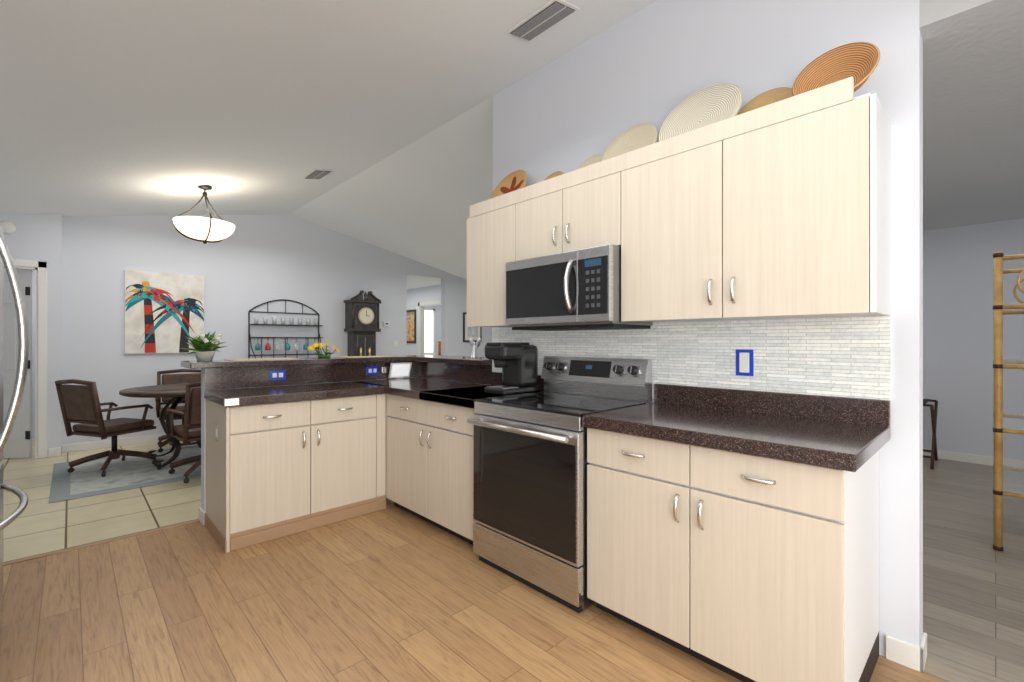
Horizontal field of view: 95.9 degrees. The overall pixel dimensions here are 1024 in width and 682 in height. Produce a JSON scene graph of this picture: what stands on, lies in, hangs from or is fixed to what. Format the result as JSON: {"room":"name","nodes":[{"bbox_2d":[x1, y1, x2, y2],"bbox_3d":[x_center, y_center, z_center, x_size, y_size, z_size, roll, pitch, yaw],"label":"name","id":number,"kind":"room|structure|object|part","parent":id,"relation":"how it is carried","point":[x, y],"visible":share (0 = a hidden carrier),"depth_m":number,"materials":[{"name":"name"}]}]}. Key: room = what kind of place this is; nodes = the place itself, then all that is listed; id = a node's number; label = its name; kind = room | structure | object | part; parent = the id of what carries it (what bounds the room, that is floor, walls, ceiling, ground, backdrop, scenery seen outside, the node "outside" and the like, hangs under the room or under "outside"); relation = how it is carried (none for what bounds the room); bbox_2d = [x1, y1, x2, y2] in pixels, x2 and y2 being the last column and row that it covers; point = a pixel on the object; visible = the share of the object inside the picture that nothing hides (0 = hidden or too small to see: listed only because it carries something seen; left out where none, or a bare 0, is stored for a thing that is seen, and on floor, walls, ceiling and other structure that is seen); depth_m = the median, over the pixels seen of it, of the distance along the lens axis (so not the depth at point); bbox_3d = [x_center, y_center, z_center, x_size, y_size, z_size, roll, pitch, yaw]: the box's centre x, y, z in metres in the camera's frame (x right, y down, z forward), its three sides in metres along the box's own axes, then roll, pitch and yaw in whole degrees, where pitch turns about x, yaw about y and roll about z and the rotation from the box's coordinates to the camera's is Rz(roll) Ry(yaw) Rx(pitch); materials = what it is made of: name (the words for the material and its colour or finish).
{"room":"kitchen","nodes":[
{"label":"kitchen","id":0,"kind":"room"},
{"bbox_2d":[1,438,200,562],"bbox_3d":[-2.888,1.280,7.082,7.990,0.060,6.570,0,0,-44],"label":"floor","id":1,"kind":"structure","parent":0,"point":[40,524],"depth_m":3.43,"materials":[{"name":"beige tile"}]},
{"bbox_2d":[49,445,200,502],"bbox_3d":[-3.302,1.244,4.874,2.200,0.010,1.550,0,0,-44],"label":"dining rug","id":2,"kind":"object","parent":1,"relation":"on","point":[86,479],"visible":0.52,"depth_m":4.26,"materials":[{"name":"grey fabric"}]},
{"bbox_2d":[55,379,157,476],"bbox_3d":[-3.883,0.790,4.442,0.543,0.892,0.607,0,0,18],"label":"chair","id":3,"kind":"object","parent":2,"relation":"on","point":[81,404],"visible":0.98,"depth_m":4.28,"materials":[{"name":"brown leather"}]},
{"bbox_2d":[119,383,200,469],"bbox_3d":[-3.384,0.860,4.844,1.120,0.754,1.120,0,0,-44],"label":"round dining table","id":4,"kind":"object","parent":2,"relation":"on","point":[175,391],"visible":0.38,"depth_m":4.61,"materials":[{"name":"brown wood"}]},
{"bbox_2d":[155,369,200,451],"bbox_3d":[-3.892,0.790,5.485,0.543,0.892,0.607,0,0,-38],"label":"chair","id":5,"kind":"object","parent":2,"relation":"on","point":[167,378],"visible":0.42,"depth_m":5.55,"materials":[{"name":"brown leather"}]},
{"bbox_2d":[167,382,200,482],"bbox_3d":[-2.809,0.790,4.294,0.607,0.892,0.543,0,0,41],"label":"chair","id":6,"kind":"object","parent":2,"relation":"on","point":[186,432],"visible":0.33,"depth_m":4.03,"materials":[{"name":"brown leather"}]},
{"bbox_2d":[248,299,324,358],"bbox_3d":[-3.192,0.321,6.640,0.978,1.859,0.378,0,0,-44],"label":"rack","id":7,"kind":"object","parent":1,"relation":"on","point":[277,345],"visible":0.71,"depth_m":6.66,"materials":[{"name":"grey metal"}]},
{"bbox_2d":[344,290,380,355],"bbox_3d":[-2.409,0.225,7.456,0.510,2.051,0.285,0,0,-44],"label":"grandfather clock","id":8,"kind":"object","parent":1,"relation":"on","point":[361,328],"visible":0.62,"depth_m":7.35,"materials":[{"name":"brown wood"}]},
{"bbox_2d":[0,0,656,279],"bbox_3d":[-0.425,-1.473,4.505,7.990,0.994,10.340,0,0,-44],"label":"ceiling","id":9,"kind":"structure","parent":0,"point":[383,109],"depth_m":3.12,"materials":[{"name":"paint"}]},
{"bbox_2d":[172,185,234,243],"bbox_3d":[-3.177,-1.306,4.787,0.540,0.598,0.569,0,0,-44],"label":"pendant light","id":10,"kind":"object","parent":9,"relation":"hanging from","point":[204,230],"visible":1,"depth_m":4.67,"materials":[{"name":"white glass"}]},
{"bbox_2d":[302,169,333,178],"bbox_3d":[-2.073,-1.777,4.935,0.197,0.048,0.360,0,0,-44],"label":"ceiling vent","id":11,"kind":"object","parent":9,"relation":"in","point":[317,173],"visible":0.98,"depth_m":4.90,"materials":[{"name":"white metal"}]},
{"bbox_2d":[506,0,579,41],"bbox_3d":[0.165,-1.773,2.564,0.197,0.048,0.380,0,0,-44],"label":"ceiling vent","id":12,"kind":"object","parent":9,"relation":"in","point":[542,19],"visible":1,"depth_m":2.54,"materials":[{"name":"white metal"}]},
{"bbox_2d":[0,458,1023,681],"bbox_3d":[1.264,1.280,2.737,7.990,0.060,5.450,0,0,-44],"label":"floor","id":13,"kind":"structure","parent":0,"point":[391,592],"depth_m":2.12,"materials":[{"name":"brown wood"}]},
{"bbox_2d":[0,225,28,616],"bbox_3d":[-2.222,0.360,1.480,0.931,1.740,0.910,0,0,-44],"label":"fridge","id":14,"kind":"object","parent":13,"relation":"on","point":[23,339],"visible":1,"depth_m":1.75,"materials":[{"name":"grey metal"}]},
{"bbox_2d":[3,519,199,565],"bbox_3d":[-2.794,1.247,2.627,1.730,0.006,0.040,0,0,-44],"label":"threshold strip","id":15,"kind":"object","parent":13,"relation":"on","point":[88,545],"depth_m":2.84,"materials":[{"name":"beige wood"}]},
{"bbox_2d":[204,394,385,553],"bbox_3d":[-1.507,0.821,3.287,1.047,0.858,0.595,0,0,-44],"label":"base cabinet","id":16,"kind":"object","parent":13,"relation":"on","point":[299,466],"depth_m":3.01,"materials":[{"name":"beige wood"}]},
{"bbox_3d":[-1.878,0.821,2.936,0.025,0.858,0.590,0,0,-44],"label":"kitchen peninsula base cabinet end panel","id":17,"kind":"part","parent":16,"relation":"part of","materials":[{"name":"beige wood"}]},
{"bbox_2d":[204,380,383,406],"bbox_3d":[-1.280,0.362,3.488,1.666,0.053,0.602,0,0,-44],"label":"countertop","id":18,"kind":"structure","parent":16,"relation":"on","point":[288,393],"depth_m":3.10,"materials":[{"name":"stone"}]},
{"bbox_2d":[388,362,411,378],"bbox_3d":[-1.000,0.264,4.129,0.210,0.142,0.062,0,0,-44],"label":"display","id":19,"kind":"object","parent":18,"relation":"on","point":[399,370],"visible":1,"depth_m":4.12,"materials":[{"name":"white plastic"}]},
{"bbox_2d":[201,368,487,511],"bbox_3d":[-1.115,0.718,3.417,1.790,1.064,1.179,0,0,-44],"label":"half wall","id":20,"kind":"structure","parent":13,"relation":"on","point":[203,453],"depth_m":3.18,"materials":[{"name":"white paint"}]},
{"bbox_2d":[269,370,285,379],"bbox_3d":[-1.751,0.255,3.450,0.111,0.072,0.008,0,0,-44],"label":"outlet","id":21,"kind":"object","parent":20,"relation":"attached to","point":[281,374],"depth_m":3.45,"materials":[{"name":"blue plastic"}]},
{"bbox_2d":[181,355,491,389],"bbox_3d":[-1.145,0.238,3.529,2.080,0.192,1.376,0,0,-44],"label":"raised bar","id":22,"kind":"object","parent":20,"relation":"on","point":[223,374],"visible":0.94,"depth_m":3.63,"materials":[{"name":"stone"}]},
{"bbox_2d":[180,331,225,360],"bbox_3d":[-2.188,0.033,3.284,0.292,0.216,0.272,0,0,-44],"label":"potted plant","id":23,"kind":"object","parent":22,"relation":"on","point":[205,346],"visible":1,"depth_m":3.24,"materials":[{"name":"white"}]},
{"bbox_2d":[223,358,296,360],"bbox_3d":[-1.894,0.140,3.516,0.460,0.004,0.300,0,0,-44],"label":"placemat","id":24,"kind":"object","parent":22,"relation":"on","point":[296,358],"depth_m":3.44,"materials":[{"name":"beige fabric"}]},
{"bbox_2d":[307,342,339,357],"bbox_3d":[-1.553,0.075,3.830,0.280,0.133,0.228,0,0,-44],"label":"flowers","id":25,"kind":"object","parent":22,"relation":"on","point":[320,345],"visible":1,"depth_m":3.83,"materials":[{"name":"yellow plant"}]},
{"bbox_2d":[340,356,398,357],"bbox_3d":[-1.286,0.140,4.096,0.460,0.004,0.300,0,0,-44],"label":"placemat","id":26,"kind":"object","parent":22,"relation":"on","point":[343,356],"depth_m":4.10,"materials":[{"name":"beige fabric"}]},
{"bbox_2d":[469,338,480,357],"bbox_3d":[-0.315,0.057,3.876,0.068,0.168,0.153,0,0,-44],"label":"angel figurine","id":27,"kind":"object","parent":22,"relation":"on","point":[475,346],"visible":1,"depth_m":3.86,"materials":[{"name":"silver metal"}]},
{"bbox_2d":[366,366,389,374],"bbox_3d":[-1.163,0.254,4.011,0.216,0.071,0.008,0,0,-44],"label":"outlet","id":28,"kind":"object","parent":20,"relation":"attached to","point":[373,370],"depth_m":3.99,"materials":[{"name":"blue plastic"}]},
{"bbox_2d":[386,394,475,544],"bbox_3d":[-0.360,0.821,3.276,0.644,0.858,1.105,0,0,-44],"label":"base cabinet","id":29,"kind":"object","parent":13,"relation":"on","point":[429,461],"visible":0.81,"depth_m":3.03,"materials":[{"name":"beige wood"}]},
{"bbox_2d":[380,372,544,407],"bbox_3d":[-0.339,0.311,3.253,0.654,0.155,1.038,0,0,-44],"label":"countertop","id":30,"kind":"structure","parent":29,"relation":"on","point":[463,394],"depth_m":3.20,"materials":[{"name":"stone"}]},
{"bbox_2d":[484,342,537,394],"bbox_3d":[-0.005,0.173,3.038,0.330,0.325,0.200,0,0,-44],"label":"coffee maker","id":31,"kind":"object","parent":30,"relation":"on","point":[517,362],"visible":1,"depth_m":2.98,"materials":[{"name":"black plastic"}]},
{"bbox_2d":[467,356,651,612],"bbox_3d":[0.250,0.675,2.563,0.713,1.150,0.758,0,0,-44],"label":"range","id":32,"kind":"object","parent":13,"relation":"on","point":[530,462],"visible":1,"depth_m":2.36,"materials":[{"name":"silver metal"}]},
{"bbox_2d":[587,428,878,681],"bbox_3d":[0.890,0.821,1.968,0.644,0.858,0.975,0,0,-44],"label":"base cabinet","id":33,"kind":"object","parent":13,"relation":"on","point":[746,567],"visible":0.98,"depth_m":1.67,"materials":[{"name":"beige wood"}]},
{"bbox_2d":[583,384,890,471],"bbox_3d":[0.902,0.311,1.954,0.654,0.155,1.008,0,0,-44],"label":"countertop","id":34,"kind":"structure","parent":33,"relation":"on","point":[845,434],"depth_m":1.87,"materials":[{"name":"stone"}]},
{"bbox_2d":[923,399,937,469],"bbox_3d":[4.127,0.936,4.829,0.524,0.644,0.446,0,0,-44],"label":"folding stand","id":35,"kind":"object","parent":13,"relation":"on","point":[933,410],"visible":0.29,"depth_m":4.63,"materials":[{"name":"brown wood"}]},
{"bbox_2d":[993,251,1023,552],"bbox_3d":[3.305,0.360,2.896,0.842,1.780,0.404,0,0,-44],"label":"shelf","id":36,"kind":"object","parent":13,"relation":"on","point":[1000,363],"visible":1,"depth_m":2.74,"materials":[{"name":"brown"}]},
{"bbox_2d":[0,0,1023,656],"bbox_3d":[-0.380,-0.375,5.709,9.720,3.250,12.020,0,0,-44],"label":"wall","id":37,"kind":"structure","parent":0,"point":[654,64],"depth_m":4.57,"materials":[{"name":"white paint"}]},
{"bbox_2d":[0,221,16,233],"bbox_3d":[-5.197,-1.170,4.758,0.136,0.136,0.037,0,0,-44],"label":"smoke detector","id":38,"kind":"object","parent":37,"relation":"attached to","point":[8,227],"visible":0.94,"depth_m":4.75,"materials":[{"name":"white plastic"}]},
{"bbox_2d":[3,268,31,457],"bbox_3d":[-5.480,0.235,4.848,0.731,2.010,0.105,0,0,-8],"label":"door","id":39,"kind":"structure","parent":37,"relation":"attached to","point":[18,444],"depth_m":4.89,"materials":[{"name":"white wood"}]},
{"bbox_2d":[3,259,46,458],"bbox_3d":[-5.355,0.200,4.707,0.880,2.100,0.135,0,0,-44],"label":"door frame","id":40,"kind":"structure","parent":37,"relation":"attached to","point":[40,269],"depth_m":4.93,"materials":[{"name":"white"}]},
{"bbox_2d":[59,433,166,454],"bbox_3d":[-3.446,1.205,6.658,4.382,0.090,0.012,0,0,-44],"label":"baseboard","id":41,"kind":"structure","parent":37,"relation":"attached to","point":[75,447],"depth_m":5.40,"materials":[{"name":"white wood"}]},
{"bbox_2d":[125,270,203,353],"bbox_3d":[-4.331,-0.350,5.791,0.800,1.000,0.038,0,0,-44],"label":"framed picture","id":42,"kind":"object","parent":37,"relation":"attached to","point":[164,312],"visible":1,"depth_m":5.75,"materials":[{"name":"fabric"}]},
{"bbox_2d":[199,507,205,521],"bbox_3d":[-1.574,1.205,3.802,1.682,0.090,0.012,0,0,-44],"label":"baseboard","id":43,"kind":"structure","parent":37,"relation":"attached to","point":[201,513],"depth_m":3.16,"materials":[{"name":"white"}]},
{"bbox_2d":[383,321,389,325],"bbox_3d":[-2.143,-0.292,7.894,0.110,0.085,0.023,0,0,-44],"label":"thermostat","id":44,"kind":"object","parent":37,"relation":"attached to","point":[386,323],"depth_m":7.88,"materials":[{"name":"white plastic"}]},
{"bbox_2d":[407,309,415,342],"bbox_3d":[-2.309,-0.330,10.547,0.024,0.760,0.420,0,0,-44],"label":"framed picture","id":45,"kind":"object","parent":37,"relation":"attached to","point":[411,326],"visible":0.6,"depth_m":10.50,"materials":[{"name":"brown paper"}]},
{"bbox_2d":[418,300,440,354],"bbox_3d":[-1.720,0.200,10.010,0.115,2.100,0.990,0,0,-44],"label":"door frame","id":46,"kind":"structure","parent":37,"relation":"attached to","point":[422,305],"depth_m":10.28,"materials":[{"name":"white wood"}]},
{"bbox_2d":[424,308,435,354],"bbox_3d":[-2.282,-0.240,12.021,0.690,1.220,0.064,0,0,-44],"label":"window","id":47,"kind":"structure","parent":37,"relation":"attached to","point":[429,330],"depth_m":12.13,"materials":[{"name":"white glass"}]},
{"bbox_2d":[437,340,440,354],"bbox_3d":[-1.844,0.250,12.467,0.420,0.550,0.024,0,0,-44],"label":"framed picture","id":48,"kind":"object","parent":37,"relation":"attached to","point":[438,347],"visible":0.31,"depth_m":12.35,"materials":[{"name":"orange paper"}]},
{"bbox_2d":[463,312,481,341],"bbox_3d":[-0.786,-0.270,9.189,0.460,0.580,0.026,0,0,-44],"label":"picture frame","id":49,"kind":"object","parent":37,"relation":"attached to","point":[474,334],"visible":0.58,"depth_m":9.12,"materials":[{"name":"black"}]},
{"bbox_2d":[467,192,510,326],"bbox_3d":[-0.029,-0.518,3.161,0.334,0.833,0.489,0,0,-44],"label":"upper cabinet","id":50,"kind":"object","parent":37,"relation":"attached to","point":[489,221],"depth_m":3.05,"materials":[{"name":"beige wood"}]},
{"bbox_2d":[491,170,526,197],"bbox_3d":[-0.020,-1.034,3.204,0.342,0.342,0.038,0,-26,46],"label":"basket tray","id":51,"kind":"object","parent":50,"relation":"on","point":[514,181],"visible":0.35,"depth_m":3.25,"materials":[{"name":"orange wicker"}]},
{"bbox_2d":[511,157,614,261],"bbox_3d":[0.403,-0.710,2.709,0.334,0.448,0.759,0,0,-44],"label":"upper cabinet","id":52,"kind":"object","parent":37,"relation":"attached to","point":[573,210],"depth_m":2.58,"materials":[{"name":"beige wood"}]},
{"bbox_2d":[544,171,563,180],"bbox_3d":[0.258,-0.981,2.957,0.222,0.222,0.038,0,-23,46],"label":"basket tray","id":53,"kind":"object","parent":52,"relation":"on","point":[555,174],"visible":0.17,"depth_m":2.98,"materials":[{"name":"brown wicker"}]},
{"bbox_2d":[505,244,652,330],"bbox_3d":[0.344,-0.272,2.652,0.475,0.410,0.754,0,0,-44],"label":"microwave","id":54,"kind":"object","parent":52,"relation":"attached to","point":[579,289],"visible":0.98,"depth_m":2.46,"materials":[{"name":"silver metal"}]},
{"bbox_2d":[578,154,602,168],"bbox_3d":[0.469,-0.990,2.731,0.242,0.242,0.038,0,-23,46],"label":"basket tray","id":55,"kind":"object","parent":52,"relation":"on","point":[597,158],"visible":0.1,"depth_m":2.76,"materials":[{"name":"beige wicker"}]},
{"bbox_2d":[492,315,890,399],"bbox_3d":[0.668,0.110,2.667,0.008,0.421,2.363,0,0,-44],"label":"backsplash","id":56,"kind":"structure","parent":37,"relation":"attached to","point":[850,356],"depth_m":2.16,"materials":[{"name":"white tile"}]},
{"bbox_2d":[736,349,753,375],"bbox_3d":[1.105,0.102,2.197,0.008,0.125,0.080,0,0,-44],"label":"outlet","id":57,"kind":"object","parent":56,"relation":"attached to","point":[744,362],"visible":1,"depth_m":2.19,"materials":[{"name":"blue plastic"}]},
{"bbox_2d":[615,76,890,321],"bbox_3d":[1.017,-0.518,2.066,0.334,0.833,1.016,0,0,-44],"label":"upper cabinet","id":58,"kind":"object","parent":37,"relation":"attached to","point":[779,209],"depth_m":1.84,"materials":[{"name":"beige wood"}]},
{"bbox_2d":[601,123,657,160],"bbox_3d":[0.640,-1.034,2.513,0.342,0.342,0.038,0,-26,46],"label":"basket tray","id":59,"kind":"object","parent":58,"relation":"on","point":[637,136],"visible":0.5,"depth_m":2.55,"materials":[{"name":"beige wicker"}]},
{"bbox_2d":[658,83,742,141],"bbox_3d":[0.900,-1.061,2.222,0.402,0.402,0.038,0,-26,46],"label":"basket tray","id":60,"kind":"object","parent":58,"relation":"on","point":[709,105],"visible":0.65,"depth_m":2.25,"materials":[{"name":"wicker"}]},
{"bbox_2d":[737,87,792,114],"bbox_3d":[1.119,-0.998,2.037,0.262,0.262,0.038,0,-26,46],"label":"basket tray","id":61,"kind":"object","parent":58,"relation":"on","point":[771,96],"visible":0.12,"depth_m":2.07,"materials":[{"name":"brown wicker"}]},
{"bbox_2d":[792,42,879,95],"bbox_3d":[1.260,-1.016,1.799,0.282,0.282,0.078,0,-26,46],"label":"basket tray","id":62,"kind":"object","parent":58,"relation":"on","point":[858,61],"visible":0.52,"depth_m":1.82,"materials":[{"name":"orange wicker"}]},
{"bbox_2d":[885,632,926,659],"bbox_3d":[0.837,1.205,2.679,0.012,0.090,2.342,0,0,-44],"label":"baseboard","id":63,"kind":"structure","parent":37,"relation":"attached to","point":[920,652],"depth_m":1.78,"materials":[{"name":"white"}]},
{"bbox_2d":[923,448,1023,467],"bbox_3d":[4.469,1.205,4.983,0.012,0.090,4.030,0,0,-44],"label":"baseboard","id":64,"kind":"structure","parent":37,"relation":"attached to","point":[947,455],"depth_m":4.73,"materials":[{"name":"white wood"}]},
{"bbox_2d":[923,6,1023,230],"bbox_3d":[3.029,-1.240,3.524,4.350,0.100,4.150,0,0,-44],"label":"ceiling","id":65,"kind":"structure","parent":0,"point":[973,124],"depth_m":2.54,"materials":[{"name":"paint"}]}
]}

